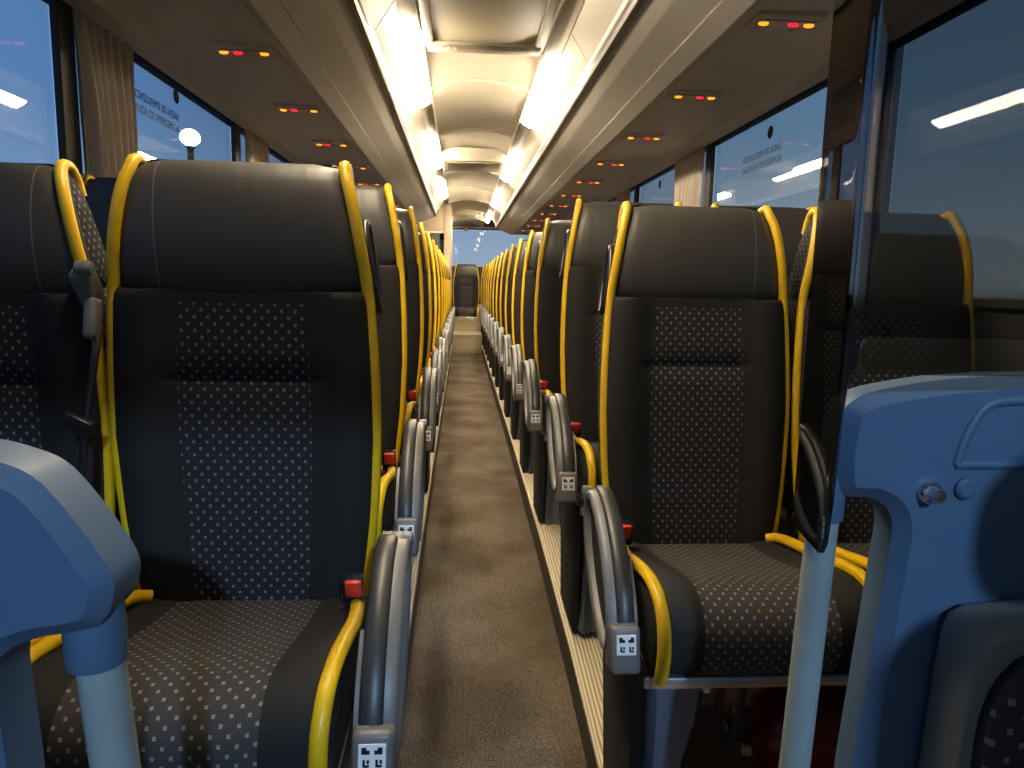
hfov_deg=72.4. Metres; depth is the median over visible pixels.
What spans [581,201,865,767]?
seat
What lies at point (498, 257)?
seat
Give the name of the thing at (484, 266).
seat
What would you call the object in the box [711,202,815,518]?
seat
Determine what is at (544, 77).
ceiling light
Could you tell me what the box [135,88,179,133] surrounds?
text
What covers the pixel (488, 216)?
ceiling light
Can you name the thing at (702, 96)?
panel
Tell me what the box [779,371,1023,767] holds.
panel
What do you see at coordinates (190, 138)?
street lamp
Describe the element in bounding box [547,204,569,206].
panel
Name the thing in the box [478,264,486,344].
seat
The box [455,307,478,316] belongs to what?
seat cushion
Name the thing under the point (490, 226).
wall
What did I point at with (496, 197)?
ceiling light
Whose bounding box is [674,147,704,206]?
curtain
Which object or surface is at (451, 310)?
seat
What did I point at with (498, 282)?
seat
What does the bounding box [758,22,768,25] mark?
lamp
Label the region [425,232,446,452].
seat
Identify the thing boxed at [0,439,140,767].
handrail
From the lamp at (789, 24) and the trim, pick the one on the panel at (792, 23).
the lamp at (789, 24)
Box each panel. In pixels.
[209,41,280,60]
[273,103,324,114]
[311,139,351,147]
[337,164,369,169]
[355,181,382,185]
[538,212,557,214]
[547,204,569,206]
[558,193,583,196]
[573,179,602,183]
[593,160,627,166]
[621,133,664,141]
[664,90,723,102]
[741,11,828,34]
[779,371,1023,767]
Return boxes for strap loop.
[713,688,745,748]
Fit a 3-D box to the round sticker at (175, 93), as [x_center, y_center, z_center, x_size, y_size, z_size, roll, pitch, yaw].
[-1.306,-1.118,2.723,0.002,0.052,0.052,1,8,-4]
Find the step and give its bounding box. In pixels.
[452,318,481,352]
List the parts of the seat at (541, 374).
armrest, grab handle, backrest, leg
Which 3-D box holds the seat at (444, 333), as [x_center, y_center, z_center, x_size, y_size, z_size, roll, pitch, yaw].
[-0.681,-0.355,4.707,0.510,1.247,0.637,1,8,-4]
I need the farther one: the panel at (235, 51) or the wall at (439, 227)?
the wall at (439, 227)
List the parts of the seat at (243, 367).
backrest, seat frame, grab handle, armrest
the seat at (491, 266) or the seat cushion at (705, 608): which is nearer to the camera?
the seat cushion at (705, 608)
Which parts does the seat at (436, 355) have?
backrest, grab handle, armrest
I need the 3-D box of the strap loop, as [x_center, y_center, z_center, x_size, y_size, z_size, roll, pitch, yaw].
[0.404,0.608,1.302,0.062,0.168,0.037,1,8,-4]
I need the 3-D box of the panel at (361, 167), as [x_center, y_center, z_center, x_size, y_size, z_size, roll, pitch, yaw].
[-1.055,-1.444,4.664,0.200,0.024,0.130,1,8,-4]
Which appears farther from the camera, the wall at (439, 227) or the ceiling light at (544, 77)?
the wall at (439, 227)
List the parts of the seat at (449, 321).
armrest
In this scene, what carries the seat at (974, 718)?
attached to the panel at (938, 459)
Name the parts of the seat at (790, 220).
seat frame, backrest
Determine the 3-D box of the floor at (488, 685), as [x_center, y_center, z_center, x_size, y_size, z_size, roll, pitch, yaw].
[-0.246,0.515,4.463,0.452,0.190,12.500,1,8,-4]
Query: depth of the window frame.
1.95 m
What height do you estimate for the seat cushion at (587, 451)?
0.160 m
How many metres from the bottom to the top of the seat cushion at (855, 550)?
0.160 m
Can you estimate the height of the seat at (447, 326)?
1.247 m
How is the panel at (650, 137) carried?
attached to the luggage rack at (618, 63)
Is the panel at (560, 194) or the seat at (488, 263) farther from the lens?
the seat at (488, 263)
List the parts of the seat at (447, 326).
backrest, armrest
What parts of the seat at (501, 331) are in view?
armrest, backrest, leg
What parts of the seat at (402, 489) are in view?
backrest, grab handle, armrest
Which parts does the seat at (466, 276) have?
backrest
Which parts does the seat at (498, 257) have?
armrest, backrest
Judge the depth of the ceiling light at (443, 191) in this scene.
7.61 m
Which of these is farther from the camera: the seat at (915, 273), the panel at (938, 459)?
the seat at (915, 273)
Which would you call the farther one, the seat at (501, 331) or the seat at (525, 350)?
the seat at (501, 331)
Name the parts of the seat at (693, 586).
armrest, grab handle, leg, backrest, seat frame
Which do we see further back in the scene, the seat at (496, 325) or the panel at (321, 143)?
the seat at (496, 325)
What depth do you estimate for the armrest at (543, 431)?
2.81 m
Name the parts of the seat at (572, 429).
armrest, grab handle, backrest, leg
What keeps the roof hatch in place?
attached to the ceiling
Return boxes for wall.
[416,200,452,308]
[440,218,529,333]
[607,0,1023,536]
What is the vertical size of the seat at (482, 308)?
1.247 m
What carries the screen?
attached to the panel at (938, 459)
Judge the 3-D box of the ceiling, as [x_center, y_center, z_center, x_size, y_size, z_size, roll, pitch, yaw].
[-0.298,-1.909,5.553,2.520,0.302,13.950,1,8,-4]
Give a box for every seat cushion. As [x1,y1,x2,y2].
[31,592,368,767]
[381,471,396,534]
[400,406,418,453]
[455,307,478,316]
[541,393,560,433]
[575,440,600,505]
[628,541,862,675]
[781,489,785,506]
[790,537,870,570]
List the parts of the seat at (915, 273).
backrest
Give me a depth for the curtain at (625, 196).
5.36 m
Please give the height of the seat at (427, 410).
1.247 m
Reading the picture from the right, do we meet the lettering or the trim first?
the lettering
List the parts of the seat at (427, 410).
backrest, grab handle, armrest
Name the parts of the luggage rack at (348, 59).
curtain rail, panel, rack lid, rack lid, lip trim, rack lid, rack lid, rack lid, rack lid, rack lid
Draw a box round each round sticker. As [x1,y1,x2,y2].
[173,90,178,103]
[767,126,772,138]
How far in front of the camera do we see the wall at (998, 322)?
2.06 m
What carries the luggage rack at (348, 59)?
attached to the window frame
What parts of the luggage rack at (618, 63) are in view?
rack lid, rack lid, rack lid, rack lid, rack lid, rack lid, lip trim, rack lid, rack lid, panel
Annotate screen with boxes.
[792,0,1023,552]
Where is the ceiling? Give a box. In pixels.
[395,0,584,226]
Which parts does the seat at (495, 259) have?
armrest, backrest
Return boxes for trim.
[409,345,451,636]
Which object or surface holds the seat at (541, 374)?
on the platform
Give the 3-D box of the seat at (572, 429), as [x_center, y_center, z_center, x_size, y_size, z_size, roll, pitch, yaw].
[0.356,0.048,2.140,0.512,1.247,0.637,1,8,-4]
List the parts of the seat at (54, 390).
backrest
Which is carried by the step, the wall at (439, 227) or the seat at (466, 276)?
the seat at (466, 276)
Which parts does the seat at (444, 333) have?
backrest, armrest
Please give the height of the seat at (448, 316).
1.247 m
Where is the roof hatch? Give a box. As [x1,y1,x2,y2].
[418,0,560,55]
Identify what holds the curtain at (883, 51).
hanging from the luggage rack at (618, 63)
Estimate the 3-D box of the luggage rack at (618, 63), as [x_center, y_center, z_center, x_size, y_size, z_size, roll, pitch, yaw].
[0.516,-1.627,4.856,0.853,0.408,11.780,1,8,-4]
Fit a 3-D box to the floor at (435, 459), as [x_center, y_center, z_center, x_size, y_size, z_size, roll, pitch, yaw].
[-1.040,0.298,5.438,0.994,0.309,14.600,1,8,-4]
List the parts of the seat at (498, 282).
armrest, backrest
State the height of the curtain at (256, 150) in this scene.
0.785 m
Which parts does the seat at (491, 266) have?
backrest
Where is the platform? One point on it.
(586, 653)
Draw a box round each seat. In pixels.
[0,159,121,645]
[30,153,413,767]
[81,173,120,284]
[355,183,426,591]
[396,206,437,468]
[416,222,442,492]
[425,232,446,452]
[431,240,448,425]
[436,245,450,406]
[439,249,451,391]
[441,253,452,380]
[443,256,453,370]
[445,258,453,363]
[446,260,454,326]
[453,263,478,318]
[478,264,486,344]
[480,263,488,349]
[481,262,490,354]
[481,264,485,331]
[482,260,493,360]
[484,258,496,367]
[486,255,499,376]
[489,253,504,386]
[492,249,510,399]
[497,244,517,417]
[502,238,527,439]
[510,230,542,473]
[522,218,571,524]
[545,198,682,633]
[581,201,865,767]
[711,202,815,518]
[784,207,974,688]
[918,599,1023,767]
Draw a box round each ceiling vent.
[447,161,500,171]
[455,213,481,218]
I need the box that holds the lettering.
[742,142,781,174]
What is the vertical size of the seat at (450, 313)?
1.247 m
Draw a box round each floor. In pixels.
[127,343,451,763]
[397,353,586,767]
[482,349,789,767]
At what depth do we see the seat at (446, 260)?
9.08 m
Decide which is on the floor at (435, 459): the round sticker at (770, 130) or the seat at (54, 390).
the seat at (54, 390)
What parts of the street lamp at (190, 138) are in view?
globe, post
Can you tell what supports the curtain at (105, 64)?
hanging from the luggage rack at (348, 59)
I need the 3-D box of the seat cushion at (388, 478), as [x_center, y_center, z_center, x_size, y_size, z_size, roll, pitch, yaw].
[-0.501,0.284,1.722,0.414,0.160,0.466,1,8,-4]
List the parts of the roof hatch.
panel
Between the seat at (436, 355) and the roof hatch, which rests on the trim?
the seat at (436, 355)
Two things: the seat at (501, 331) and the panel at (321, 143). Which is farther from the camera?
the seat at (501, 331)
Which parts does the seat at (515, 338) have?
armrest, grab handle, backrest, leg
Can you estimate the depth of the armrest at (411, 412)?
2.35 m
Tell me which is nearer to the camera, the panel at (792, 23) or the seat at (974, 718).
the seat at (974, 718)
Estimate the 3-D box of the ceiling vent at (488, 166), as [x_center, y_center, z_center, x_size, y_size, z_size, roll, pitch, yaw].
[-0.325,-1.833,5.911,0.440,0.011,0.420,1,8,-4]
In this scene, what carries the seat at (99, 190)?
on the floor at (435, 459)
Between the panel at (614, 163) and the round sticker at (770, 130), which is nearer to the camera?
the round sticker at (770, 130)
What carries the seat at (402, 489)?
on the floor at (435, 459)
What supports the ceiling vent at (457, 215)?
in the ceiling
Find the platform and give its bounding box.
[482,345,602,767]
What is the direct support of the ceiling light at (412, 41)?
attached to the ceiling
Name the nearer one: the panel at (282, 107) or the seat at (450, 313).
the panel at (282, 107)
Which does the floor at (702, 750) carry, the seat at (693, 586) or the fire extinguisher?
the fire extinguisher
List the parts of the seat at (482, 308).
armrest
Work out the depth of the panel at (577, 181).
5.05 m
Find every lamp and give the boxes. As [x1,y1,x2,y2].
[180,129,199,159]
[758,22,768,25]
[788,23,798,26]
[803,24,813,27]
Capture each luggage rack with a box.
[62,0,442,222]
[491,0,965,234]
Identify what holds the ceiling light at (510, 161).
attached to the ceiling
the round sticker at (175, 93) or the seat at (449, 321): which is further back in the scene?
the seat at (449, 321)
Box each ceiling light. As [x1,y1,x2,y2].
[404,32,431,107]
[429,140,441,169]
[439,183,447,199]
[485,214,490,222]
[490,193,499,207]
[500,156,515,181]
[521,67,552,127]
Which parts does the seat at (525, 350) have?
armrest, grab handle, backrest, leg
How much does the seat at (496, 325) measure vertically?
1.247 m
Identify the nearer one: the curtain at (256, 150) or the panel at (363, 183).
the curtain at (256, 150)
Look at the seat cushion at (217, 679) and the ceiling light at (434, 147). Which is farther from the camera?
the ceiling light at (434, 147)
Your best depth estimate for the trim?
2.71 m
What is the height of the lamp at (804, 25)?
0.008 m
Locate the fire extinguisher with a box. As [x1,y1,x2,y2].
[723,686,845,767]
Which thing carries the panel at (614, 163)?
attached to the luggage rack at (618, 63)
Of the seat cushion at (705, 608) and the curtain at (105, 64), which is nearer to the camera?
the seat cushion at (705, 608)
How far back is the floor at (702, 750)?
1.73 m
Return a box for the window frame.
[42,0,292,174]
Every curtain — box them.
[72,7,137,177]
[245,130,268,162]
[617,188,629,201]
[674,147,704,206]
[865,43,888,211]
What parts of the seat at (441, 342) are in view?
backrest, grab handle, armrest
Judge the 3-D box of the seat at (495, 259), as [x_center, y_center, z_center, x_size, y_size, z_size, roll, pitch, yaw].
[-0.056,-0.798,7.909,0.512,1.247,0.637,1,8,-4]
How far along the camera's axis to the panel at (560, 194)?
5.80 m
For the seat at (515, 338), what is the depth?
4.48 m
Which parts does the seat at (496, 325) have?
armrest, backrest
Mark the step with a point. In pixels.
(467, 336)

